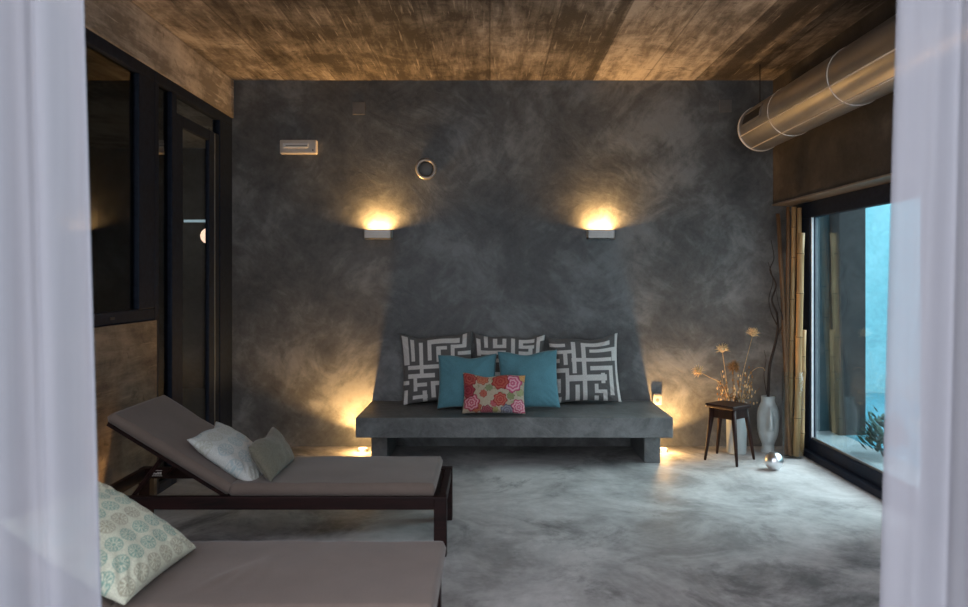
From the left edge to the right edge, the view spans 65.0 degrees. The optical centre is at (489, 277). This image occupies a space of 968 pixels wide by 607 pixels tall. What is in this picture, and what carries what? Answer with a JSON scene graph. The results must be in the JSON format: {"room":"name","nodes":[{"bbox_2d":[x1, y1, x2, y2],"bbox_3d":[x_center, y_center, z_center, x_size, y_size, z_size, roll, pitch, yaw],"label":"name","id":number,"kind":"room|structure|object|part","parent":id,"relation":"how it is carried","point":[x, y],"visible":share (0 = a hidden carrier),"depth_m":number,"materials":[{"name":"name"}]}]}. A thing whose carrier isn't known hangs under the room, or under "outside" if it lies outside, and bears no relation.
{"room":"spa relaxation room","nodes":[
{"label":"spa relaxation room","id":0,"kind":"room"},
{"bbox_2d":[94,320,156,494],"bbox_3d":[-2.170,0.823,3.045,0.140,1.115,3.490,0,0,0],"label":"wall","id":1,"kind":"structure","parent":0,"point":[125,355],"depth_m":4.34,"materials":[{"name":"concrete"}]},
{"bbox_2d":[85,28,153,326],"bbox_3d":[-2.142,-0.522,3.045,0.067,1.575,3.490,0,0,0],"label":"window","id":2,"kind":"structure","parent":1,"relation":"in","point":[120,88],"depth_m":4.38,"materials":[{"name":"metal"}]},
{"bbox_3d":[-2.144,-0.525,2.975,0.008,1.450,3.230,0,0,0],"label":"pane","id":3,"kind":"part","parent":2,"relation":"part of","materials":[{"name":"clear glass"}]},
{"bbox_2d":[84,0,233,117],"bbox_3d":[-2.180,-1.465,3.765,0.160,0.310,4.930,0,0,0],"label":"wall","id":4,"kind":"structure","parent":0,"point":[121,23],"depth_m":4.82,"materials":[{"name":"concrete"}]},
{"bbox_2d":[154,70,231,494],"bbox_3d":[-2.143,0.035,5.510,0.063,2.690,1.440,0,0,0],"label":"door","id":5,"kind":"structure","parent":4,"relation":"in","point":[169,125],"depth_m":5.22,"materials":[{"name":"wood"}]},
{"bbox_3d":[-2.144,0.040,4.950,0.008,2.580,0.220,0,0,0],"label":"pane","id":6,"kind":"part","parent":5,"relation":"part of","materials":[{"name":"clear glass"}]},
{"bbox_2d":[183,148,204,387],"bbox_3d":[-3.580,-0.120,5.250,2.840,3.000,8.700,0,0,0],"label":"wall","id":7,"kind":"structure","parent":0,"point":[193,158],"depth_m":9.50,"materials":[{"name":"paint"}]},
{"bbox_2d":[184,219,204,222],"bbox_3d":[-3.643,-0.709,9.467,0.340,0.040,0.066,0,0,0],"label":"lamp","id":8,"kind":"object","parent":7,"relation":"attached to","point":[185,220],"visible":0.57,"depth_m":9.45,"materials":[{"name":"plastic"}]},
{"bbox_2d":[130,0,886,147],"bbox_3d":[-1.125,-1.720,5.250,7.750,0.200,8.700,0,0,0],"label":"ceiling","id":9,"kind":"structure","parent":0,"point":[244,39],"depth_m":5.12,"materials":[{"name":"wood"}]},
{"bbox_2d":[0,0,101,606],"bbox_3d":[-1.128,-0.126,1.500,0.744,2.988,0.102,0,0,0],"label":"sheer curtain","id":10,"kind":"object","parent":9,"relation":"hanging from","point":[50,532],"visible":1,"depth_m":1.50,"materials":[{"name":"white fabric"}]},
{"bbox_2d":[200,128,209,242],"bbox_3d":[-3.032,-0.993,8.200,0.176,1.255,0.176,0,0,0],"label":"globe lamp","id":11,"kind":"object","parent":9,"relation":"hanging from","point":[202,235],"visible":0.25,"depth_m":8.13,"materials":[{"name":"white glass"}]},
{"bbox_3d":[-3.032,-0.453,8.200,0.176,0.176,0.176,0,0,0],"label":"globe","id":12,"kind":"part","parent":11,"relation":"part of"},
{"bbox_2d":[738,14,895,150],"bbox_3d":[2.120,-1.302,3.702,0.397,0.637,4.404,0,0,0],"label":"ventilation duct","id":13,"kind":"object","parent":9,"relation":"hanging from","point":[862,72],"visible":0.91,"depth_m":4.45,"materials":[{"name":"silver metal"}]},
{"bbox_3d":[1.937,-1.201,5.617,0.029,0.095,0.395,0,0,0],"label":"grille frame","id":14,"kind":"part","parent":13,"relation":"part of","materials":[{"name":"silver metal"}]},
{"bbox_3d":[2.050,-1.470,5.770,0.008,0.300,0.007,0,0,0],"label":"hanger rod","id":15,"kind":"part","parent":13,"relation":"part of","materials":[{"name":"black metal"}]},
{"bbox_2d":[879,0,967,606],"bbox_3d":[1.132,-0.126,1.499,0.737,2.988,0.082,0,0,0],"label":"sheer curtain","id":16,"kind":"object","parent":9,"relation":"hanging from","point":[924,531],"visible":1,"depth_m":1.51,"materials":[{"name":"white fabric"}]},
{"bbox_2d":[232,80,792,445],"bbox_3d":[0.250,-0.120,6.320,4.740,3.000,0.180,0,0,0],"label":"wall","id":17,"kind":"structure","parent":0,"point":[495,243],"depth_m":6.23,"materials":[{"name":"paint"}]},
{"bbox_2d":[280,140,317,154],"bbox_3d":[-1.560,-1.067,6.199,0.304,0.115,0.061,0,0,0],"label":"emergency light","id":18,"kind":"object","parent":17,"relation":"attached to","point":[287,147],"visible":1,"depth_m":6.18,"materials":[{"name":"white plastic"}]},
{"bbox_2d":[283,143,308,147],"bbox_3d":[-1.580,-1.077,6.177,0.210,0.043,0.010,0,0,0],"label":"diffuser","id":19,"kind":"object","parent":18,"relation":"attached to","point":[285,145],"depth_m":6.17,"materials":[{"name":"white paint"}]},
{"bbox_2d":[352,102,364,114],"bbox_3d":[-1.075,-1.390,6.227,0.104,0.104,0.006,0,0,0],"label":"cover plate","id":20,"kind":"object","parent":17,"relation":"attached to","point":[358,108],"visible":1,"depth_m":6.22,"materials":[{"name":"grey plastic"}]},
{"bbox_2d":[364,230,392,238],"bbox_3d":[-0.907,-0.353,6.178,0.219,0.073,0.105,0,0,0],"label":"wall sconce","id":21,"kind":"object","parent":17,"relation":"attached to","point":[368,234],"visible":1,"depth_m":6.12,"materials":[{"name":"white paint"}]},
{"bbox_2d":[415,158,436,179],"bbox_3d":[-0.522,-0.893,6.215,0.176,0.176,0.030,0,0,0],"label":"air vent","id":22,"kind":"object","parent":17,"relation":"in","point":[426,168],"visible":1,"depth_m":6.21,"materials":[{"name":"metal"}]},
{"bbox_2d":[586,230,614,238],"bbox_3d":[0.899,-0.353,6.178,0.219,0.073,0.105,0,0,0],"label":"wall sconce","id":23,"kind":"object","parent":17,"relation":"attached to","point":[590,234],"visible":1,"depth_m":6.12,"materials":[{"name":"white paint"}]},
{"bbox_2d":[652,392,661,404],"bbox_3d":[1.367,0.985,6.209,0.080,0.100,0.042,0,0,0],"label":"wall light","id":24,"kind":"object","parent":17,"relation":"attached to","point":[657,396],"visible":0.94,"depth_m":6.20,"materials":[{"name":"plastic"}]},
{"bbox_3d":[1.367,0.952,6.209,0.080,0.033,0.042,0,0,0],"label":"lid","id":25,"kind":"part","parent":24,"relation":"part of","materials":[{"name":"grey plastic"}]},
{"bbox_2d":[719,100,731,111],"bbox_3d":[1.930,-1.410,6.227,0.104,0.104,0.006,0,0,0],"label":"cover plate","id":26,"kind":"object","parent":17,"relation":"attached to","point":[724,105],"visible":1,"depth_m":6.22,"materials":[{"name":"grey plastic"}]},
{"bbox_2d":[154,388,882,606],"bbox_3d":[2.000,1.440,3.300,14.000,0.120,12.600,0,0,0],"label":"floor","id":27,"kind":"structure","parent":0,"point":[530,526],"depth_m":4.22,"materials":[{"name":"concrete"}]},
{"bbox_2d":[101,541,445,606],"bbox_3d":[-1.073,1.026,2.665,1.805,0.709,0.630,0,0,0],"label":"sun lounger","id":28,"kind":"object","parent":27,"relation":"on","point":[214,573],"visible":0.48,"depth_m":2.60,"materials":[{"name":"grey fabric"}]},
{"bbox_2d":[101,595,114,606],"bbox_3d":[-1.490,0.873,2.665,0.619,0.404,0.610,0,0,0],"label":"cushion","id":29,"kind":"object","parent":28,"relation":"on","point":[106,602],"depth_m":2.39,"materials":[{"name":"beige fabric"}]},
{"bbox_2d":[98,481,195,604],"bbox_3d":[-1.300,0.876,2.575,0.404,0.281,0.490,0,0,3],"label":"throw pillow","id":30,"kind":"object","parent":28,"relation":"on","point":[137,545],"visible":0.44,"depth_m":2.53,"materials":[{"name":"fabric"}]},
{"bbox_3d":[-0.222,1.232,2.949,0.063,0.296,0.063,0,0,0],"label":"leg","id":31,"kind":"part","parent":28,"relation":"part of","materials":[{"name":"brown wood"}]},
{"bbox_2d":[106,395,452,556],"bbox_3d":[-1.107,1.026,4.070,1.785,0.709,0.630,0,0,0],"label":"sun lounger","id":32,"kind":"object","parent":27,"relation":"on","point":[160,425],"visible":0.78,"depth_m":3.80,"materials":[{"name":"fabric"}]},
{"bbox_3d":[-1.977,1.116,4.070,0.034,0.064,0.510,0,0,0],"label":"rail","id":33,"kind":"part","parent":32,"relation":"part of","materials":[{"name":"brown wood"}]},
{"bbox_3d":[-1.968,1.232,4.354,0.063,0.296,0.063,0,0,0],"label":"leg","id":34,"kind":"part","parent":32,"relation":"part of","materials":[{"name":"brown wood"}]},
{"bbox_3d":[-1.611,0.913,4.070,0.622,0.395,0.530,0,0,0],"label":"backrest frame","id":35,"kind":"part","parent":32,"relation":"part of","materials":[{"name":"brown wood"}]},
{"bbox_3d":[-1.107,1.116,4.362,1.665,0.064,0.034,0,0,0],"label":"rail","id":36,"kind":"part","parent":32,"relation":"part of","materials":[{"name":"brown wood"}]},
{"bbox_2d":[108,395,236,493],"bbox_3d":[-1.590,0.873,4.070,0.619,0.404,0.610,0,0,0],"label":"cushion","id":37,"kind":"object","parent":32,"relation":"on","point":[160,425],"depth_m":3.84,"materials":[{"name":"beige fabric"}]},
{"bbox_2d":[187,421,262,480],"bbox_3d":[-1.357,0.932,4.045,0.362,0.260,0.440,0,0,0],"label":"throw pillow","id":38,"kind":"object","parent":32,"relation":"on","point":[224,446],"visible":0.74,"depth_m":3.89,"materials":[{"name":"fabric"}]},
{"bbox_2d":[248,427,293,482],"bbox_3d":[-1.151,0.922,4.013,0.154,0.226,0.491,0,0,-1],"label":"throw pillow","id":39,"kind":"object","parent":32,"relation":"on","point":[271,454],"visible":1,"depth_m":3.89,"materials":[{"name":"grey fabric"}]},
{"bbox_3d":[-1.107,1.116,3.778,1.665,0.064,0.034,0,0,0],"label":"rail","id":40,"kind":"part","parent":32,"relation":"part of","materials":[{"name":"brown wood"}]},
{"bbox_2d":[228,456,442,495],"bbox_3d":[-0.785,1.052,4.070,1.030,0.072,0.610,0,0,0],"label":"seat cushion","id":41,"kind":"object","parent":32,"relation":"on","point":[314,475],"depth_m":3.87,"materials":[{"name":"beige fabric"}]},
{"bbox_3d":[-0.246,1.232,3.787,0.063,0.296,0.063,0,0,0],"label":"leg","id":42,"kind":"part","parent":32,"relation":"part of","materials":[{"name":"brown wood"}]},
{"bbox_3d":[-0.238,1.116,4.070,0.034,0.064,0.510,0,0,0],"label":"rail","id":43,"kind":"part","parent":32,"relation":"part of","materials":[{"name":"brown wood"}]},
{"bbox_3d":[-0.246,1.232,4.354,0.063,0.296,0.063,0,0,0],"label":"leg","id":44,"kind":"part","parent":32,"relation":"part of","materials":[{"name":"brown wood"}]},
{"bbox_2d":[358,447,366,452],"bbox_3d":[-1.012,1.363,6.040,0.072,0.034,0.072,0,0,0],"label":"uplight","id":45,"kind":"object","parent":27,"relation":"on","point":[361,449],"visible":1,"depth_m":6.02,"materials":[{"name":"white paint"}]},
{"bbox_2d":[356,401,672,462],"bbox_3d":[0.175,1.192,5.846,2.285,0.375,0.763,0,0,0],"label":"concrete bench","id":46,"kind":"object","parent":27,"relation":"on","point":[644,423],"visible":0.93,"depth_m":5.46,"materials":[{"name":"grey concrete"}]},
{"bbox_2d":[400,331,471,404],"bbox_3d":[-0.421,0.723,6.079,0.608,0.575,0.187,0,0,-3],"label":"throw pillow","id":47,"kind":"object","parent":46,"relation":"on","point":[420,355],"visible":0.73,"depth_m":6.03,"materials":[{"name":"fabric"}]},
{"bbox_2d":[437,354,496,408],"bbox_3d":[-0.175,0.790,5.830,0.455,0.411,0.172,0,0,0],"label":"throw pillow","id":48,"kind":"object","parent":46,"relation":"on","point":[451,368],"visible":0.62,"depth_m":5.79,"materials":[{"name":"teal fabric"}]},
{"bbox_2d":[462,373,524,413],"bbox_3d":[0.029,0.850,5.600,0.465,0.295,0.153,0,0,2],"label":"throw pillow","id":49,"kind":"object","parent":46,"relation":"on","point":[502,393],"visible":1,"depth_m":5.55,"materials":[{"name":"fabric"}]},
{"bbox_2d":[474,333,544,375],"bbox_3d":[0.152,0.719,6.104,0.578,0.556,0.170,0,0,3],"label":"throw pillow","id":50,"kind":"object","parent":46,"relation":"on","point":[484,345],"visible":0.32,"depth_m":6.08,"materials":[{"name":"fabric"}]},
{"bbox_3d":[0.175,1.078,5.846,2.285,0.146,0.763,0,0,0],"label":"seat","id":51,"kind":"part","parent":46,"relation":"part of","materials":[{"name":"grey concrete"}]},
{"bbox_2d":[498,350,559,407],"bbox_3d":[0.296,0.779,5.814,0.472,0.450,0.180,0,0,-2],"label":"throw pillow","id":52,"kind":"object","parent":46,"relation":"on","point":[539,369],"visible":0.71,"depth_m":5.77,"materials":[{"name":"teal fabric"}]},
{"bbox_2d":[548,333,620,402],"bbox_3d":[0.754,0.723,6.077,0.585,0.561,0.182,0,0,4],"label":"throw pillow","id":53,"kind":"object","parent":46,"relation":"on","point":[586,369],"visible":0.92,"depth_m":6.02,"materials":[{"name":"fabric"}]},
{"bbox_2d":[660,447,666,452],"bbox_3d":[1.372,1.363,6.040,0.072,0.034,0.072,0,0,0],"label":"uplight","id":54,"kind":"object","parent":27,"relation":"on","point":[662,449],"visible":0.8,"depth_m":6.01,"materials":[{"name":"white paint"}]},
{"bbox_2d":[704,400,754,466],"bbox_3d":[1.795,1.167,5.763,0.314,0.430,0.324,0,0,42],"label":"wooden stool","id":55,"kind":"object","parent":27,"relation":"on","point":[723,409],"visible":1,"depth_m":5.74,"materials":[{"name":"brown wood"}]},
{"bbox_3d":[1.666,1.179,5.764,0.088,0.404,0.040,0,0,0],"label":"leg","id":56,"kind":"part","parent":55,"relation":"part of","materials":[{"name":"brown wood"}]},
{"bbox_3d":[1.792,1.179,5.928,0.040,0.406,0.111,0,0,0],"label":"leg","id":57,"kind":"part","parent":55,"relation":"part of","materials":[{"name":"brown wood"}]},
{"bbox_3d":[1.806,0.967,5.767,0.240,0.030,0.250,0,0,-39],"label":"seat","id":58,"kind":"part","parent":55,"relation":"part of","materials":[{"name":"brown wood"}]},
{"bbox_3d":[1.804,1.179,5.598,0.040,0.406,0.114,0,0,0],"label":"leg","id":59,"kind":"part","parent":55,"relation":"part of","materials":[{"name":"brown wood"}]},
{"bbox_3d":[1.967,1.179,5.774,0.096,0.405,0.040,0,0,0],"label":"leg","id":60,"kind":"part","parent":55,"relation":"part of","materials":[{"name":"brown wood"}]},
{"bbox_2d":[726,401,746,454],"bbox_3d":[1.944,1.180,5.993,0.160,0.400,0.160,0,0,0],"label":"vase","id":61,"kind":"object","parent":27,"relation":"on","point":[741,425],"visible":0.62,"depth_m":5.93,"materials":[{"name":"grey ceramic"}]},
{"bbox_2d":[691,365,729,400],"bbox_3d":[1.738,1.017,5.962,0.340,0.695,0.117,0,0,-12],"label":"dried flower","id":62,"kind":"object","parent":61,"relation":"in","point":[697,370],"visible":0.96,"depth_m":5.94,"materials":[{"name":"plant"}]},
{"bbox_2d":[716,343,729,395],"bbox_3d":[1.835,0.933,5.979,0.151,0.863,0.130,0,0,0],"label":"dried flower","id":63,"kind":"object","parent":61,"relation":"in","point":[720,348],"visible":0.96,"depth_m":5.97,"materials":[{"name":"plant"}]},
{"bbox_3d":[1.873,0.973,6.001,0.111,0.783,0.024,0,0,-42],"label":"stem","id":64,"kind":"part","parent":63,"relation":"part of","materials":[{"name":"plant"}]},
{"bbox_2d":[726,361,740,396],"bbox_3d":[1.920,0.999,5.994,0.136,0.732,0.132,0,0,0],"label":"dried flower","id":65,"kind":"object","parent":61,"relation":"in","point":[734,366],"visible":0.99,"depth_m":5.98,"materials":[{"name":"brown plant"}]},
{"bbox_2d":[739,327,759,402],"bbox_3d":[2.017,0.872,5.994,0.230,0.985,0.123,0,0,0],"label":"dried flower","id":66,"kind":"object","parent":61,"relation":"in","point":[751,332],"visible":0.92,"depth_m":5.99,"materials":[{"name":"plant"}]},
{"bbox_3d":[1.983,0.911,5.982,0.177,0.908,0.035,0,0,-17],"label":"stem","id":67,"kind":"part","parent":66,"relation":"part of","materials":[{"name":"plant"}]},
{"bbox_2d":[746,366,752,398],"bbox_3d":[2.000,1.026,5.987,0.134,0.677,0.036,0,0,30],"label":"twig","id":68,"kind":"object","parent":61,"relation":"in","point":[748,366],"visible":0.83,"depth_m":5.96,"materials":[{"name":"brown plant"}]},
{"bbox_2d":[757,395,778,452],"bbox_3d":[2.197,1.158,6.021,0.184,0.445,0.165,0,0,-44],"label":"vase","id":69,"kind":"object","parent":27,"relation":"on","point":[767,412],"visible":0.95,"depth_m":5.98,"materials":[{"name":"grey ceramic"}]},
{"bbox_2d":[764,241,782,396],"bbox_3d":[2.238,0.341,6.000,0.135,1.286,0.080,0,0,0],"label":"bare branch","id":70,"kind":"object","parent":69,"relation":"in","point":[778,330],"visible":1,"depth_m":6.02,"materials":[{"name":"brown plant"}]},
{"bbox_3d":[2.244,0.627,6.024,0.100,0.715,0.032,0,0,0],"label":"stem","id":71,"kind":"part","parent":70,"relation":"part of","materials":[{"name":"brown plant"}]},
{"bbox_2d":[764,451,783,469],"bbox_3d":[2.041,1.314,5.463,0.132,0.132,0.132,0,0,0],"label":"ball","id":72,"kind":"object","parent":27,"relation":"on","point":[773,460],"visible":1,"depth_m":5.42,"materials":[{"name":"metal"}]},
{"bbox_2d":[782,371,803,458],"bbox_3d":[2.335,1.050,5.859,0.158,0.660,0.158,0,0,0],"label":"glass vase","id":73,"kind":"object","parent":27,"relation":"on","point":[782,371],"visible":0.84,"depth_m":5.88,"materials":[{"name":"grey glass"}]},
{"bbox_2d":[776,214,792,455],"bbox_3d":[2.307,0.425,5.965,0.042,1.882,0.302,0,0,3],"label":"bamboo pole","id":74,"kind":"object","parent":73,"relation":"in","point":[778,221],"visible":1,"depth_m":5.95,"materials":[{"name":"brown wood"}]},
{"bbox_2d":[784,207,789,454],"bbox_3d":[2.333,0.399,5.964,0.037,1.932,0.217,0,0,25],"label":"bamboo pole","id":75,"kind":"object","parent":73,"relation":"in","point":[787,293],"visible":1,"depth_m":5.98,"materials":[{"name":"brown wood"}]},
{"bbox_2d":[789,207,796,451],"bbox_3d":[2.371,0.401,5.963,0.046,1.929,0.173,0,0,34],"label":"bamboo pole","id":76,"kind":"object","parent":73,"relation":"in","point":[793,227],"visible":0.91,"depth_m":5.96,"materials":[{"name":"brown wood"}]},
{"bbox_2d":[793,233,804,456],"bbox_3d":[2.370,0.509,5.829,0.102,1.712,0.061,0,0,-21],"label":"bamboo pole","id":77,"kind":"object","parent":73,"relation":"in","point":[801,236],"visible":1,"depth_m":5.81,"materials":[{"name":"beige wood"}]},
{"bbox_2d":[796,208,801,249],"bbox_3d":[2.409,0.406,5.929,0.043,1.917,0.148,0,0,27],"label":"bamboo pole","id":78,"kind":"object","parent":73,"relation":"in","point":[799,210],"visible":0.08,"depth_m":5.96,"materials":[{"name":"brown wood"}]},
{"bbox_2d":[800,330,805,456],"bbox_3d":[2.397,0.882,5.826,0.058,0.966,0.044,0,0,-28],"label":"bamboo pole","id":79,"kind":"object","parent":73,"relation":"in","point":[802,433],"visible":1,"depth_m":5.81,"materials":[{"name":"brown wood"}]},
{"bbox_2d":[844,393,884,450],"bbox_3d":[5.950,1.535,6.575,5.580,0.190,5.930,0,0,0],"label":"pool","id":80,"kind":"object","parent":27,"relation":"in","point":[877,400],"visible":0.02,"depth_m":8.45,"materials":[{"name":"teal liquid"}]},
{"bbox_2d":[853,406,884,456],"bbox_3d":[3.077,1.196,5.959,0.442,0.412,0.418,0,0,0],"label":"shrub","id":81,"kind":"object","parent":27,"relation":"on","point":[879,439],"visible":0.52,"depth_m":5.96,"materials":[{"name":"green plant"}]},
{"bbox_3d":[3.085,1.281,5.950,0.213,0.243,0.218,0,0,0],"label":"stem","id":82,"kind":"part","parent":81,"relation":"part of","materials":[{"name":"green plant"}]},
{"bbox_2d":[773,0,896,203],"bbox_3d":[2.470,-1.113,3.765,0.300,1.015,4.930,0,0,0],"label":"wall","id":83,"kind":"structure","parent":0,"point":[854,146],"depth_m":5.07,"materials":[{"name":"brown paint"}]},
{"bbox_2d":[772,173,891,205],"bbox_3d":[2.399,-0.599,3.765,0.182,0.013,4.930,0,0,0],"label":"trim","id":84,"kind":"structure","parent":83,"relation":"attached to","point":[886,178],"depth_m":5.14,"materials":[{"name":"wood"}]},
{"bbox_2d":[793,182,890,499],"bbox_3d":[2.482,0.388,5.190,0.105,1.985,2.080,0,0,0],"label":"window","id":85,"kind":"structure","parent":83,"relation":"in","point":[869,478],"depth_m":5.79,"materials":[{"name":"metal"}]},
{"bbox_2d":[829,208,865,434],"bbox_3d":[3.220,-0.310,6.850,0.240,3.420,0.200,0,0,0],"label":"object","id":86,"kind":"object","parent":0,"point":[847,230],"visible":0.5,"depth_m":6.75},
{"label":"outside","id":87,"kind":"structure","parent":0,"visible":0},
{"bbox_2d":[866,204,890,392],"bbox_3d":[5.880,-0.370,3.400,6.240,3.700,12.800,0,0,0],"label":"wall","id":88,"kind":"structure","parent":87,"point":[877,217],"depth_m":9.60,"materials":[{"name":"teal paint"}]},
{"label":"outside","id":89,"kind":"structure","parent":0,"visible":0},
{"bbox_2d":[816,215,829,430],"bbox_3d":[2.965,-0.310,7.030,0.670,3.420,0.140,0,0,0],"label":"wall","id":90,"kind":"structure","parent":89,"point":[822,223],"depth_m":6.96,"materials":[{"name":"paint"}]}
]}

